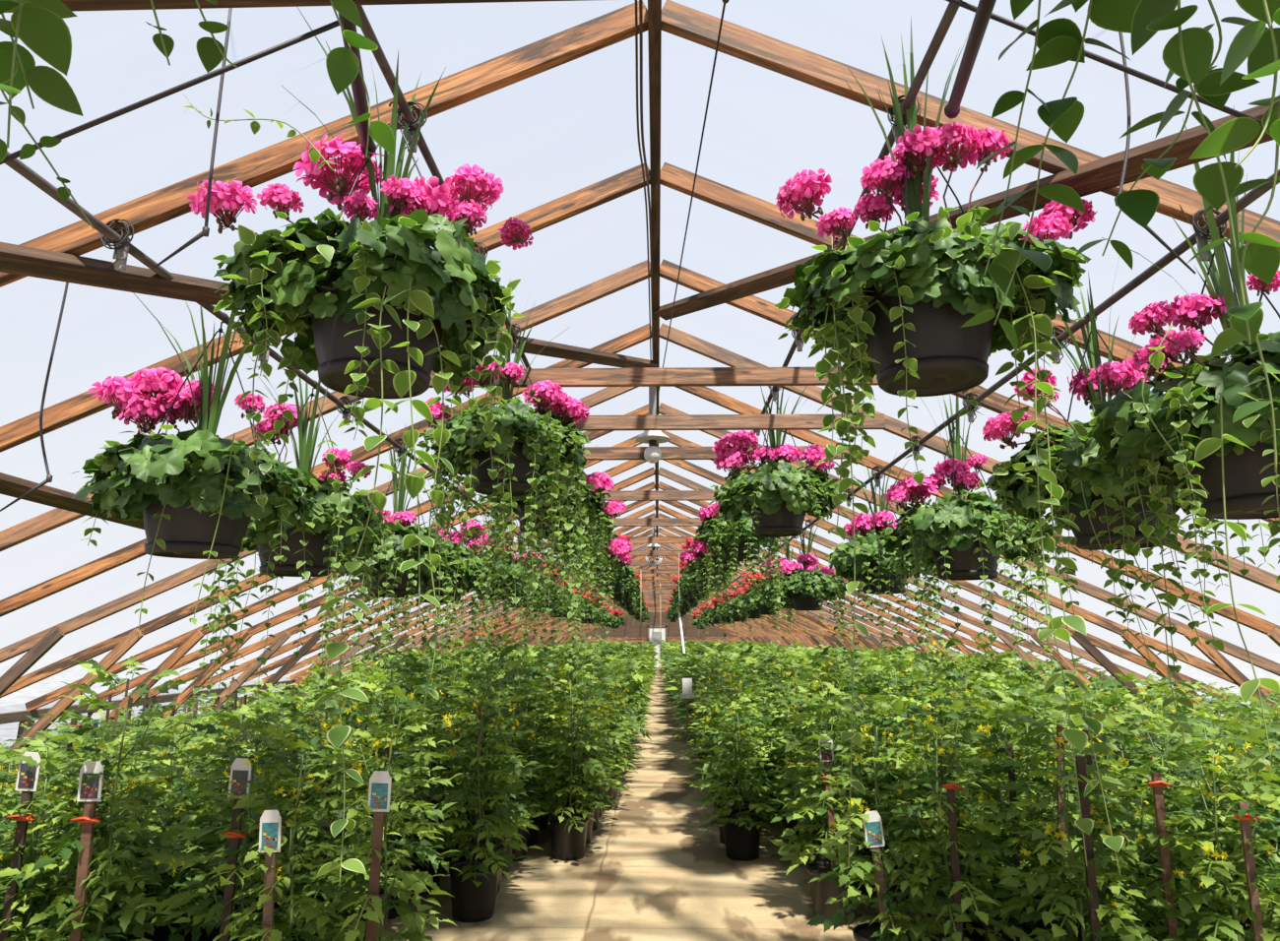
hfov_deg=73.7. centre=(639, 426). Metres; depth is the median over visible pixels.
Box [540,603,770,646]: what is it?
roof truss
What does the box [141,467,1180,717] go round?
roof truss
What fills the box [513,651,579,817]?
plant
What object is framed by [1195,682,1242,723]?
plant
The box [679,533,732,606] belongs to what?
hanging basket
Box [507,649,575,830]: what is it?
plant
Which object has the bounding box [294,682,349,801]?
plant
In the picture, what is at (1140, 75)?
rod
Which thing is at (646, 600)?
roof truss
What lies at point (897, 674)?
plant
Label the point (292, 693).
plant
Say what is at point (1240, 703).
plant
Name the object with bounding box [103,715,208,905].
plant
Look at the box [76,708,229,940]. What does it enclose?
plant
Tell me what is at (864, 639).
roof truss
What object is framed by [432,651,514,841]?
plant
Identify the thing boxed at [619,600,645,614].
hanging basket
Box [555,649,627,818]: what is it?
plant
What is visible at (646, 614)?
hanging basket
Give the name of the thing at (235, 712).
plant
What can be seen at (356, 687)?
plant
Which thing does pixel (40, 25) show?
hanging basket
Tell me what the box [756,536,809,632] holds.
hanging basket
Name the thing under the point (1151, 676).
plant
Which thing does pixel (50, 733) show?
plant
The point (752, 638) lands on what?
roof truss
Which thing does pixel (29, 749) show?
plant
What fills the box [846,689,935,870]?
plant
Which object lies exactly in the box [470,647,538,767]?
plant
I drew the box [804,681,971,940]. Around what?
plant
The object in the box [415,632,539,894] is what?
plant
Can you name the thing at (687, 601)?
pot
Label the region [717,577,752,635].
hanging basket
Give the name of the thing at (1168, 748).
plant
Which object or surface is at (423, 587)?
pot
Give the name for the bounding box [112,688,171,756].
plant
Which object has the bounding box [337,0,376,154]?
brace
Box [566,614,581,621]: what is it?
pot
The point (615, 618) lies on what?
hanging basket
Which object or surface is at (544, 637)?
roof truss
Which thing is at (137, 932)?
plant
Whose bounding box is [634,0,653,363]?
cable
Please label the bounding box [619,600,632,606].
pot
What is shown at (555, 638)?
roof truss
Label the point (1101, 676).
plant
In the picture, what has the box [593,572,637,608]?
hanging basket
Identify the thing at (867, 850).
plant
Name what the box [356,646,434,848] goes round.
plant
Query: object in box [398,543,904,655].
roof truss
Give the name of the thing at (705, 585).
pot
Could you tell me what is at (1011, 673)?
plant
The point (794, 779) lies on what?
plant
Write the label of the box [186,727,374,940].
plant
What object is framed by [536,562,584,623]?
hanging basket
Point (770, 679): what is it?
plant
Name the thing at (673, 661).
foliage
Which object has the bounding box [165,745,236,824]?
plant
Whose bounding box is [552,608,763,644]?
roof truss
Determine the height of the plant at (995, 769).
1.297 m
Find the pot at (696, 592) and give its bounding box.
[691,588,708,596]
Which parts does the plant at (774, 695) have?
pot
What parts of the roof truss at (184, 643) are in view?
wall post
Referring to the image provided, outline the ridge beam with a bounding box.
[647,0,661,581]
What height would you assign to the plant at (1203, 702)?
1.006 m
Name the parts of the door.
frame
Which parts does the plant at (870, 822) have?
stem, pot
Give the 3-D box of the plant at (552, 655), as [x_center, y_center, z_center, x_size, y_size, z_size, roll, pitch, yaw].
[-0.840,3.146,9.317,0.740,1.266,0.673,0,-14,-1]
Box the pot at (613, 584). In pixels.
[594,576,617,588]
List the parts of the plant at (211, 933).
pot, stem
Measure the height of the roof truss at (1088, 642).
3.384 m
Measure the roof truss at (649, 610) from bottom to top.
3.383 m
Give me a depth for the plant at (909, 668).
7.63 m
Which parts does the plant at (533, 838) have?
stem, pot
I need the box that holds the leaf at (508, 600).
[507,590,534,607]
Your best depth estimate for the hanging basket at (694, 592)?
14.22 m
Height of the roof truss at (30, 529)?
3.382 m
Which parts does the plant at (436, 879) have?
pot, stem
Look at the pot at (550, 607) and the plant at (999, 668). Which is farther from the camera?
the pot at (550, 607)
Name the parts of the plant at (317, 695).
pot, stem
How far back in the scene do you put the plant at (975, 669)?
8.90 m
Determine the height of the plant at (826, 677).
1.356 m
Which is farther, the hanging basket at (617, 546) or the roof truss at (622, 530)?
the roof truss at (622, 530)
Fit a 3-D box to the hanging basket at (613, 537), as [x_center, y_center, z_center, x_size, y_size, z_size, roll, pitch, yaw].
[-0.548,0.994,8.632,0.806,1.213,0.781,-10,-17,35]
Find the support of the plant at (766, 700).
on the floor
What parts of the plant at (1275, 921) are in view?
stem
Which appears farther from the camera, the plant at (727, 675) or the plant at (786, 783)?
the plant at (727, 675)
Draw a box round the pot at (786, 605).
[778,596,794,608]
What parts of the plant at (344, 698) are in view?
stem, pot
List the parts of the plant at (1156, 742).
stem, pot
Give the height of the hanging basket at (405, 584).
2.127 m
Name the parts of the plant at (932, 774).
stem, pot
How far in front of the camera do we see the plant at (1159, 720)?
5.98 m
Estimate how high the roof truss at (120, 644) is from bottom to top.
3.382 m
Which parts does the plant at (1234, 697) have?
stem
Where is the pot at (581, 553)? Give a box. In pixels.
[571,552,600,568]
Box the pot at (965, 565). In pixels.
[932,537,1000,579]
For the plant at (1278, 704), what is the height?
1.120 m
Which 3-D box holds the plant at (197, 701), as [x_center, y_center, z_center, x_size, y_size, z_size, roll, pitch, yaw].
[-3.886,2.827,7.312,0.673,0.924,0.740,0,-14,1]
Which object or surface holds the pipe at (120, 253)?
attached to the ceiling
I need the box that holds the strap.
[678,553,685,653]
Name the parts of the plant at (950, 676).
stem, pot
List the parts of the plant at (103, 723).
pot, stem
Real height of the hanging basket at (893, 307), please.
2.148 m
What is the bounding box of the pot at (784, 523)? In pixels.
[749,500,805,536]
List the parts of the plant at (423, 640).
pot, stem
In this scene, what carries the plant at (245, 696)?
on the floor
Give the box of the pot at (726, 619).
[720,615,734,624]
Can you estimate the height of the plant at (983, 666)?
1.272 m
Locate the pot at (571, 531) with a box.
[552,529,587,552]
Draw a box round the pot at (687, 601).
[684,593,698,603]
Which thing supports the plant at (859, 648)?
on the floor
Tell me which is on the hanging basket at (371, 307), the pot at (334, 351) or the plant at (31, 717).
the pot at (334, 351)
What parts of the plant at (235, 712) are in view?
pot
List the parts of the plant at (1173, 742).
stem, pot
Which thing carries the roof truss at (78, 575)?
on the floor
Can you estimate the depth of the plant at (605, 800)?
6.80 m
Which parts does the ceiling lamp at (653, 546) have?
stem, lamp shade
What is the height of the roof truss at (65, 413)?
3.385 m
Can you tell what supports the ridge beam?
attached to the roof truss at (274, 644)
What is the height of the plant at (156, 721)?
0.802 m
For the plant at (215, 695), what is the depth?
9.10 m
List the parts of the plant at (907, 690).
stem, pot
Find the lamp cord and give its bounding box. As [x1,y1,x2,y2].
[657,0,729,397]
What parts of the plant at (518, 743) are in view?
pot, stem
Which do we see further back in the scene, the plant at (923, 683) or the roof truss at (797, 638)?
the roof truss at (797, 638)
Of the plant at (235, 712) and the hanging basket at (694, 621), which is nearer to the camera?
the plant at (235, 712)
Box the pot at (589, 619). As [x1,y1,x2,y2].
[581,618,594,624]
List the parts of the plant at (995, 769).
stem, pot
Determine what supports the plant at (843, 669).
on the floor
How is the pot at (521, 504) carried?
on the hanging basket at (598, 483)
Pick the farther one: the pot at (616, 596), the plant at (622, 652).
the pot at (616, 596)
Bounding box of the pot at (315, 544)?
[256,525,335,576]
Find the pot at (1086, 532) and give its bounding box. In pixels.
[1057,472,1173,549]
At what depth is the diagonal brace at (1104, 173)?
2.42 m
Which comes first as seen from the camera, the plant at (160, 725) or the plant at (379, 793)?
the plant at (379, 793)
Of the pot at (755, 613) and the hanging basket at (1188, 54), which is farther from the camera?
the pot at (755, 613)
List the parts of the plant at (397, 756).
pot, stem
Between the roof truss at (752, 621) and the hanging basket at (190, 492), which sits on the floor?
the roof truss at (752, 621)
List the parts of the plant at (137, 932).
stem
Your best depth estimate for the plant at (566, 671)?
8.51 m
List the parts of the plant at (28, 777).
stem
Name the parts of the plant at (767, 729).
pot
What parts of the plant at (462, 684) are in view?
pot, stem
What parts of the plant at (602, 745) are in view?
stem, pot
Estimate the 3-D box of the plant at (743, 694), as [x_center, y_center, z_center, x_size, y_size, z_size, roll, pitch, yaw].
[0.698,2.648,6.804,0.730,1.027,0.672,8,-16,-29]
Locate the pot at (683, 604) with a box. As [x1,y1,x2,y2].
[681,600,694,607]
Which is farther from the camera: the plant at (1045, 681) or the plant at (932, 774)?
the plant at (1045, 681)
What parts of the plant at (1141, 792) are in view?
stem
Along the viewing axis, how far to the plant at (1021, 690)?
5.19 m
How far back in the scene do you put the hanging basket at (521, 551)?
9.49 m
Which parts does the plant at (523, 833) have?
pot, stem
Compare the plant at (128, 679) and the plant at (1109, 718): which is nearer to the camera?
the plant at (1109, 718)
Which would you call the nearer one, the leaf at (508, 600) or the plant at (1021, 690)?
the plant at (1021, 690)
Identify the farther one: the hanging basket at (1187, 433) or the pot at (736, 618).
the pot at (736, 618)
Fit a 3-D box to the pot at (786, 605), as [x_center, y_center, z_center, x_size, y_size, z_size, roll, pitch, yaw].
[1.731,1.961,9.782,0.360,0.235,0.360,7,-15,-25]
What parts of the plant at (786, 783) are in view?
stem, pot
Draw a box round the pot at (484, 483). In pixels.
[468,434,539,495]
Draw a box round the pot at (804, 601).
[791,591,823,607]
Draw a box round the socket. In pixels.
[648,440,656,446]
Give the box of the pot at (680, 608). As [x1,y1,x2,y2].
[678,605,690,611]
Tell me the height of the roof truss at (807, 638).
3.383 m
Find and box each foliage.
[221,640,659,768]
[655,640,1113,771]
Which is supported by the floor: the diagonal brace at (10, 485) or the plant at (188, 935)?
the plant at (188, 935)
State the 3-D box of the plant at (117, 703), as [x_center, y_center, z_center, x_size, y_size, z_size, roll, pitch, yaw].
[-3.413,2.339,5.576,0.645,1.038,0.746,-9,-16,31]
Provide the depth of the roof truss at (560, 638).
35.91 m
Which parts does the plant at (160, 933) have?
pot, stem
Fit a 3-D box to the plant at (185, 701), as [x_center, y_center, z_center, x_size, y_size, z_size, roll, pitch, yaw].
[-3.464,2.579,6.448,0.740,0.991,0.673,2,-14,-9]
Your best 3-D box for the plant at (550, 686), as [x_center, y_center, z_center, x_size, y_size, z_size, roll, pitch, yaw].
[-0.830,2.753,7.676,0.644,1.243,0.663,2,-14,-6]
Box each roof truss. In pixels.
[0,162,1186,452]
[0,259,1279,551]
[0,322,1279,617]
[0,386,1279,696]
[0,402,1279,760]
[11,430,1279,767]
[87,459,1235,726]
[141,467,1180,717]
[187,481,1117,715]
[225,501,1059,708]
[256,504,1022,707]
[289,512,994,680]
[313,526,962,675]
[334,527,947,675]
[364,533,928,674]
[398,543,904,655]
[424,544,893,653]
[437,549,880,652]
[438,556,877,651]
[448,557,855,652]
[461,566,855,651]
[474,567,831,651]
[492,566,850,650]
[494,574,831,650]
[498,574,818,647]
[507,574,829,650]
[516,580,808,649]
[517,580,812,646]
[526,580,790,646]
[528,598,789,645]
[530,602,790,646]
[535,601,788,645]
[538,605,775,646]
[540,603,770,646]
[546,607,768,644]
[547,605,767,646]
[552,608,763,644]
[554,607,760,645]
[555,609,758,645]
[557,608,755,645]
[561,611,752,644]
[563,610,750,644]
[564,612,746,645]
[570,611,746,642]
[570,613,745,643]
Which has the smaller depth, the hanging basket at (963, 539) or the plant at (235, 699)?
the hanging basket at (963, 539)
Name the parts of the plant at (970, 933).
stem, pot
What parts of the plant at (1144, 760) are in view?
stem, pot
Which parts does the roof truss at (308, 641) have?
wall post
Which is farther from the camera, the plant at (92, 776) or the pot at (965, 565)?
the pot at (965, 565)
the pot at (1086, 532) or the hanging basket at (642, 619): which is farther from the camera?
the hanging basket at (642, 619)
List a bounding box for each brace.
[0,241,657,368]
[0,472,144,529]
[5,0,587,12]
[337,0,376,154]
[653,99,1279,320]
[944,0,996,119]
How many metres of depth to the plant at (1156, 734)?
5.56 m
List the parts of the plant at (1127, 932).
stem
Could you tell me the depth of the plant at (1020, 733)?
3.85 m
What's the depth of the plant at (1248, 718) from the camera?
4.33 m
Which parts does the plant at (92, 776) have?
stem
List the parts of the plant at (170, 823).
pot, stem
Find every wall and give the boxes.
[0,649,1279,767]
[571,612,741,643]
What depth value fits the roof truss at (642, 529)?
13.72 m
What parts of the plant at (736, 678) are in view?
pot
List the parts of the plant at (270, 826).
stem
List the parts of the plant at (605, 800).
pot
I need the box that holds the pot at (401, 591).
[366,564,422,597]
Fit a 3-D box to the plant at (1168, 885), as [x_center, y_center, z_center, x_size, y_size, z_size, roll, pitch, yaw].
[1.905,1.771,3.177,0.663,0.987,0.644,2,-14,-10]
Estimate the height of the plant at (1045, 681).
1.146 m
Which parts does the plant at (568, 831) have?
pot, stem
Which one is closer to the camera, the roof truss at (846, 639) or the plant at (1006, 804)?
the plant at (1006, 804)
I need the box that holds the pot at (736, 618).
[729,613,746,622]
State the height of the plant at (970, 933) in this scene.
1.072 m
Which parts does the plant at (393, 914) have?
pot, stem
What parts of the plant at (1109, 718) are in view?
stem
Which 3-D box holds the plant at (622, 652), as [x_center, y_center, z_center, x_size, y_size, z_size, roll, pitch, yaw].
[-0.320,3.122,9.310,0.717,1.310,0.646,6,-15,-23]
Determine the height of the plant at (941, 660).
1.302 m
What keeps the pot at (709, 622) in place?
on the hanging basket at (700, 617)
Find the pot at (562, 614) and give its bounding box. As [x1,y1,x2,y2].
[550,604,569,617]
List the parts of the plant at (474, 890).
pot, stem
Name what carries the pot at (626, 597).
on the hanging basket at (638, 576)
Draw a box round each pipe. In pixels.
[4,150,627,615]
[356,4,571,446]
[687,169,1279,616]
[717,1,959,503]
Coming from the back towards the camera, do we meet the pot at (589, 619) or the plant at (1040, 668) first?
the pot at (589, 619)
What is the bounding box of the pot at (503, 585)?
[475,580,510,600]
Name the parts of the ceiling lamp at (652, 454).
stem, lamp shade, bulb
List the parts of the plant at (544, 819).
pot, stem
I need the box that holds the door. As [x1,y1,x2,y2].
[647,626,667,667]
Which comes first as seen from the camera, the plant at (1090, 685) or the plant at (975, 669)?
the plant at (1090, 685)
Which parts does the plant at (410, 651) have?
pot, stem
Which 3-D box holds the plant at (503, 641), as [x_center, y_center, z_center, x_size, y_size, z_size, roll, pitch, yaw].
[-1.317,2.541,7.250,0.672,1.449,0.730,-12,-18,40]
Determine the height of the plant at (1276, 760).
1.231 m
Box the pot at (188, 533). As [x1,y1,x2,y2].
[142,501,251,558]
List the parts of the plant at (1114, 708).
pot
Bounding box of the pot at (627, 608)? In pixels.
[622,605,635,610]
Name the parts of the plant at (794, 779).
pot, stem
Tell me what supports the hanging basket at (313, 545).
hanging from the pipe at (120, 253)
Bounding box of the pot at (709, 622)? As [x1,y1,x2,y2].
[704,621,713,626]
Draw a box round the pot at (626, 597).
[615,593,629,601]
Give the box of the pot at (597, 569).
[584,566,610,579]
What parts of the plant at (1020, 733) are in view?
stem, pot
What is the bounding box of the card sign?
[680,678,694,746]
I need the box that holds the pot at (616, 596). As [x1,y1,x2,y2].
[609,591,626,599]
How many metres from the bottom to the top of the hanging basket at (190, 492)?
1.284 m
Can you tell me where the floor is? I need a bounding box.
[119,667,1252,940]
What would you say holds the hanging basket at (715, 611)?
hanging from the pipe at (1254, 194)
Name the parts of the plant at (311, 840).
pot, stem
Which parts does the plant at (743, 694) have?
pot, stem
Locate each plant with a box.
[0,655,201,940]
[0,719,174,940]
[0,720,102,932]
[0,727,153,934]
[0,732,128,940]
[0,736,38,831]
[0,739,38,806]
[0,743,18,821]
[0,745,61,842]
[0,751,66,814]
[0,765,15,832]
[0,768,72,938]
[0,778,61,926]
[6,714,90,791]
[11,731,87,827]
[16,727,123,855]
[34,715,185,936]
[40,769,144,874]
[64,712,133,815]
[65,695,134,745]
[66,702,155,842]
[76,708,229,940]
[76,725,186,857]
[96,697,192,824]
[102,678,137,756]
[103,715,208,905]
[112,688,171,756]
[114,698,140,806]
[128,732,271,940]
[133,710,330,940]
[134,718,189,786]
[138,714,211,871]
[139,700,216,821]
[149,703,194,721]
[159,704,266,881]
[160,701,198,793]
[163,706,320,940]
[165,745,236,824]
[176,693,229,722]
[178,704,303,905]
[186,693,238,717]
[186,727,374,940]
[189,695,267,823]
[190,696,219,723]
[197,697,271,793]
[200,702,226,764]
[204,683,350,940]
[207,677,249,710]
[214,690,255,768]
[217,689,338,854]
[230,697,277,722]
[243,707,307,794]
[249,700,289,724]
[260,689,378,902]
[264,707,350,858]
[271,696,332,771]
[273,704,402,940]
[289,673,461,940]
[290,685,295,712]
[291,702,372,835]
[294,679,397,831]
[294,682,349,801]
[295,723,436,940]
[314,684,393,748]
[331,671,423,856]
[340,688,453,919]
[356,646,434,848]
[376,648,447,842]
[377,652,484,895]
[383,637,487,874]
[395,646,463,809]
[412,675,542,922]
[413,652,472,798]
[414,660,496,861]
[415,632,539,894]
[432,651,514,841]
[435,659,546,876]
[442,651,505,797]
[465,639,530,820]
[467,650,562,861]
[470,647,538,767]
[484,673,574,846]
[499,646,539,742]
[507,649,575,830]
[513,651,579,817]
[517,661,578,807]
[524,660,613,861]
[526,636,582,799]
[535,698,623,843]
[542,654,583,742]
[543,670,590,784]
[543,676,625,831]
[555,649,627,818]
[562,684,633,811]
[576,659,639,800]
[580,681,638,790]
[581,650,642,756]
[587,665,646,782]
[678,646,740,759]
[678,663,746,794]
[682,693,776,803]
[683,676,746,788]
[684,660,730,756]
[685,671,761,810]
[687,645,780,843]
[689,670,767,792]
[697,696,788,861]
[725,660,769,763]
[730,655,789,754]
[738,678,792,775]
[740,679,784,768]
[745,677,799,801]
[747,678,811,821]
[755,658,826,829]
[756,662,836,846]
[765,646,864,862]
[765,653,811,727]
[768,658,814,747]
[768,686,900,925]
[768,696,870,862]
[781,652,892,895]
[784,676,822,740]
[796,669,846,808]
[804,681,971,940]
[806,679,865,793]
[808,681,864,789]
[814,652,862,690]
[815,649,862,703]
[815,652,891,831]
[828,676,897,860]
[833,668,887,694]
[841,642,903,775]
[846,643,958,901]
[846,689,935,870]
[851,668,896,803]
[854,689,1027,940]
[864,675,930,810]
[877,670,943,839]
[877,712,986,917]
[880,656,928,716]
[883,713,1008,940]
[887,658,974,858]
[895,664,954,729]
[898,658,994,857]
[907,630,1020,900]
[926,683,1084,940]
[930,663,996,828]
[935,679,988,777]
[947,683,1069,900]
[948,668,982,713]
[955,664,1032,847]
[957,671,1130,940]
[962,670,1027,746]
[970,685,1087,912]
[976,689,1195,940]
[983,679,1058,823]
[988,688,1099,867]
[994,658,1059,783]
[1015,682,1171,940]
[1016,681,1085,781]
[1021,689,1139,908]
[1025,672,1071,692]
[1040,765,1252,940]
[1044,679,1119,839]
[1053,703,1138,803]
[1070,710,1214,939]
[1071,705,1183,883]
[1079,683,1180,801]
[1089,671,1115,695]
[1090,673,1245,940]
[1097,687,1178,790]
[1104,693,1236,909]
[1113,701,1279,940]
[1117,687,1160,716]
[1118,705,1180,789]
[1124,733,1198,862]
[1125,734,1275,939]
[1128,675,1178,709]
[1133,719,1234,831]
[1136,679,1199,776]
[1153,733,1240,860]
[1154,680,1225,715]
[1158,704,1279,940]
[1163,692,1239,791]
[1181,701,1279,827]
[1187,713,1279,920]
[1191,685,1279,938]
[1193,701,1271,813]
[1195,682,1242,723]
[1196,695,1258,726]
[1208,730,1279,857]
[1220,703,1279,843]
[1227,715,1279,909]
[1228,694,1279,933]
[1238,688,1279,797]
[1257,698,1279,847]
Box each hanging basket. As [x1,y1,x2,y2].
[0,0,394,229]
[69,292,324,639]
[168,356,397,810]
[182,7,533,886]
[307,421,464,803]
[380,475,495,746]
[416,294,590,666]
[460,516,531,622]
[465,389,626,750]
[488,519,556,624]
[518,444,632,679]
[518,547,573,627]
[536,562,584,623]
[547,469,624,586]
[556,578,595,629]
[567,531,631,596]
[571,589,606,632]
[580,528,635,596]
[587,603,612,631]
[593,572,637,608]
[593,599,620,636]
[598,579,640,612]
[606,574,640,605]
[607,607,626,629]
[609,581,644,617]
[614,597,644,613]
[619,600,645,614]
[624,596,646,619]
[627,601,648,622]
[629,607,649,619]
[632,608,649,621]
[664,607,684,626]
[667,596,694,623]
[667,603,690,625]
[667,609,688,619]
[669,583,703,613]
[669,589,699,618]
[671,576,708,607]
[675,560,720,605]
[675,584,716,611]
[679,461,790,660]
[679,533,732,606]
[681,533,743,603]
[688,488,761,589]
[690,611,704,635]
[695,604,719,632]
[702,592,722,628]
[708,385,849,538]
[709,590,742,626]
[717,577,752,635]
[727,570,770,628]
[739,548,796,632]
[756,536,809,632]
[765,525,848,642]
[773,15,1125,876]
[825,451,946,724]
[877,394,1057,703]
[960,0,1279,472]
[982,256,1276,787]
[1073,118,1279,767]
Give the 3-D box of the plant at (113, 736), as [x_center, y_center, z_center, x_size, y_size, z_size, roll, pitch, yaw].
[-3.037,2.286,5.105,0.645,0.914,0.746,9,-16,-32]
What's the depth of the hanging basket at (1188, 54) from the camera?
1.09 m
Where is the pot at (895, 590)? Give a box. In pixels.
[858,557,906,593]
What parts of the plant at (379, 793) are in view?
stem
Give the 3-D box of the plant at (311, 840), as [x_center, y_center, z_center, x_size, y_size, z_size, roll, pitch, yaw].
[-1.394,1.875,3.916,0.663,1.141,0.644,-6,-15,22]
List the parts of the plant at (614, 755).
pot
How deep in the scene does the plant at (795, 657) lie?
9.40 m
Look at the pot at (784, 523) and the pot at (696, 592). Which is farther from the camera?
the pot at (696, 592)
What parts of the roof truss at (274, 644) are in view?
wall post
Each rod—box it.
[0,20,339,164]
[945,0,1262,127]
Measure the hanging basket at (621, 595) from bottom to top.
1.053 m
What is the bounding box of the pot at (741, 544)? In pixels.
[721,530,760,561]
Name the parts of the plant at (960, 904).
stem, pot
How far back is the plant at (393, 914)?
4.74 m
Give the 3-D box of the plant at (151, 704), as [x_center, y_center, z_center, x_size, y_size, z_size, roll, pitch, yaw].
[-4.738,3.176,8.557,0.676,0.845,0.664,6,-15,-24]
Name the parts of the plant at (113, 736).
pot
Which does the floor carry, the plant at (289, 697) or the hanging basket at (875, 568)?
the plant at (289, 697)
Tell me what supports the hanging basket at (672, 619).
hanging from the pipe at (951, 10)
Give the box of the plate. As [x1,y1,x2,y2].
[0,673,347,724]
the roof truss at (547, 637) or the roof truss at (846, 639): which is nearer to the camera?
the roof truss at (846, 639)
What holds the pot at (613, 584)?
on the hanging basket at (619, 576)
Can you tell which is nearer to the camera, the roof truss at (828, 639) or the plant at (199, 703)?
the plant at (199, 703)
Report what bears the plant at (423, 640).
on the floor
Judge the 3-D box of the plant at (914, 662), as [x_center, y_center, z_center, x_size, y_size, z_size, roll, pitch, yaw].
[2.499,2.838,8.095,0.664,1.278,0.732,6,-15,-22]
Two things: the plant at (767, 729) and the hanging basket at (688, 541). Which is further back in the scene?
the hanging basket at (688, 541)
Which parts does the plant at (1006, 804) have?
stem, pot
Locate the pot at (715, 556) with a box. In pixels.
[708,554,739,572]
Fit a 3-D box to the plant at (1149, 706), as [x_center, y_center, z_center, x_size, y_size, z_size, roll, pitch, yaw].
[4.276,2.781,7.134,0.730,0.928,0.672,2,-14,-6]
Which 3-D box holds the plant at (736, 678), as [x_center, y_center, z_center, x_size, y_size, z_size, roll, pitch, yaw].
[0.764,2.765,7.534,0.664,1.151,0.732,10,-17,-34]
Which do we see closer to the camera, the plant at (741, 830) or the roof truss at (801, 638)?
the plant at (741, 830)
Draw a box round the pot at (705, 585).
[695,581,715,591]
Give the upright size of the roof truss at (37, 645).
3.385 m
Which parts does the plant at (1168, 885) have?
stem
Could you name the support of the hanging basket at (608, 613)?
hanging from the pipe at (120, 253)
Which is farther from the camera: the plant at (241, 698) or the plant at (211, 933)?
the plant at (241, 698)
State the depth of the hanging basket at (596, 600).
18.48 m
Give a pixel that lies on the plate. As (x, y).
(20, 716)
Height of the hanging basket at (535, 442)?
1.816 m
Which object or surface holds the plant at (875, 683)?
on the floor
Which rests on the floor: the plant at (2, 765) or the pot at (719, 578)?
the plant at (2, 765)
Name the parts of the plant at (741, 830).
stem, pot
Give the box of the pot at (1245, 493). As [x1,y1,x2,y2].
[1188,441,1279,518]
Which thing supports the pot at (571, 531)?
on the hanging basket at (617, 546)
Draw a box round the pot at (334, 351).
[309,274,443,397]
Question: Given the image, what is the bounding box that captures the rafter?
[0,0,1279,287]
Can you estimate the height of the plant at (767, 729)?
1.141 m
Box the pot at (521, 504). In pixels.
[515,498,568,533]
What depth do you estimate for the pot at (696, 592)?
14.22 m
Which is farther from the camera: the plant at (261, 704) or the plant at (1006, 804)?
the plant at (261, 704)
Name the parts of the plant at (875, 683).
stem, pot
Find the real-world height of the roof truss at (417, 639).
3.385 m
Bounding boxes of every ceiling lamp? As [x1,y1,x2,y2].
[635,386,670,463]
[644,526,662,567]
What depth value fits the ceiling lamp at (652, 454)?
5.72 m
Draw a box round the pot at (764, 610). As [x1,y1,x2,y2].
[757,604,779,615]
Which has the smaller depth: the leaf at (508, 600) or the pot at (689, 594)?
the leaf at (508, 600)
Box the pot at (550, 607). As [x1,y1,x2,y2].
[532,599,553,612]
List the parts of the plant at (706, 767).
stem, pot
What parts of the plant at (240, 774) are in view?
stem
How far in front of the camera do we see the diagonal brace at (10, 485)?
3.71 m
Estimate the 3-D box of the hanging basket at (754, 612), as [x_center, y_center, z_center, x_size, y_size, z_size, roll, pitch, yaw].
[1.839,2.792,13.916,0.812,0.969,0.780,-6,-15,24]
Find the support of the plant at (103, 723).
on the floor
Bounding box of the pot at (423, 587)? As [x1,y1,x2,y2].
[420,576,463,602]
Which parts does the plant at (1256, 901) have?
stem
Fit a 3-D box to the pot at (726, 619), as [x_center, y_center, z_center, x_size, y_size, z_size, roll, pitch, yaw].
[1.913,4.150,18.510,0.360,0.235,0.360,6,-15,-21]
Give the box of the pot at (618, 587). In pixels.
[604,582,622,591]
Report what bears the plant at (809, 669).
on the floor
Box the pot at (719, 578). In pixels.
[699,568,724,582]
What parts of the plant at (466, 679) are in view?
pot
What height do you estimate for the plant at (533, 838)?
1.188 m
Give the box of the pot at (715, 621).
[712,617,722,624]
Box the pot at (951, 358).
[860,286,997,395]
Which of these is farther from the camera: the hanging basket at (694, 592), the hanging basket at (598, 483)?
the hanging basket at (694, 592)
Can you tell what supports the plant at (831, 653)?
on the floor
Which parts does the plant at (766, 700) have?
pot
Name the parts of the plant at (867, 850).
pot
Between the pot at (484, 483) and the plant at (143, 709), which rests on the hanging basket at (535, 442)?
the pot at (484, 483)
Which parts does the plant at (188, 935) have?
pot, stem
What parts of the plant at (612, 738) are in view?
pot, stem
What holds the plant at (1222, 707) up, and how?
on the floor
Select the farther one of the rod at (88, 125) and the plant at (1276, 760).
the plant at (1276, 760)
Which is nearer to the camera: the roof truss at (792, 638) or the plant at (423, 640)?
the plant at (423, 640)
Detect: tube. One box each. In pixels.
[0,282,68,511]
[154,7,232,267]
[1114,31,1196,273]
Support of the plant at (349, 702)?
on the floor
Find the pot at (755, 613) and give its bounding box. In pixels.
[742,609,761,618]
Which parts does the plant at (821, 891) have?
stem, pot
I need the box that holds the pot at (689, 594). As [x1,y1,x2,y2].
[687,591,703,599]
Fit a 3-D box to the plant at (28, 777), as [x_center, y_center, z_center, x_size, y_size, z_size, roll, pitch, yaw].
[-2.323,1.766,3.314,0.664,1.063,0.676,1,-14,-6]
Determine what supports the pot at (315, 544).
on the hanging basket at (313, 545)
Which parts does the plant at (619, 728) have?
pot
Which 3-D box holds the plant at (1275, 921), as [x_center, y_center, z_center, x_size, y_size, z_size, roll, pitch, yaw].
[2.426,1.689,3.279,0.732,1.197,0.664,-2,-14,6]
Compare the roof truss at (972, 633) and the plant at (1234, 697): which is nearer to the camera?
the plant at (1234, 697)
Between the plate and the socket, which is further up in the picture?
the socket
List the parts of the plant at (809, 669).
stem, pot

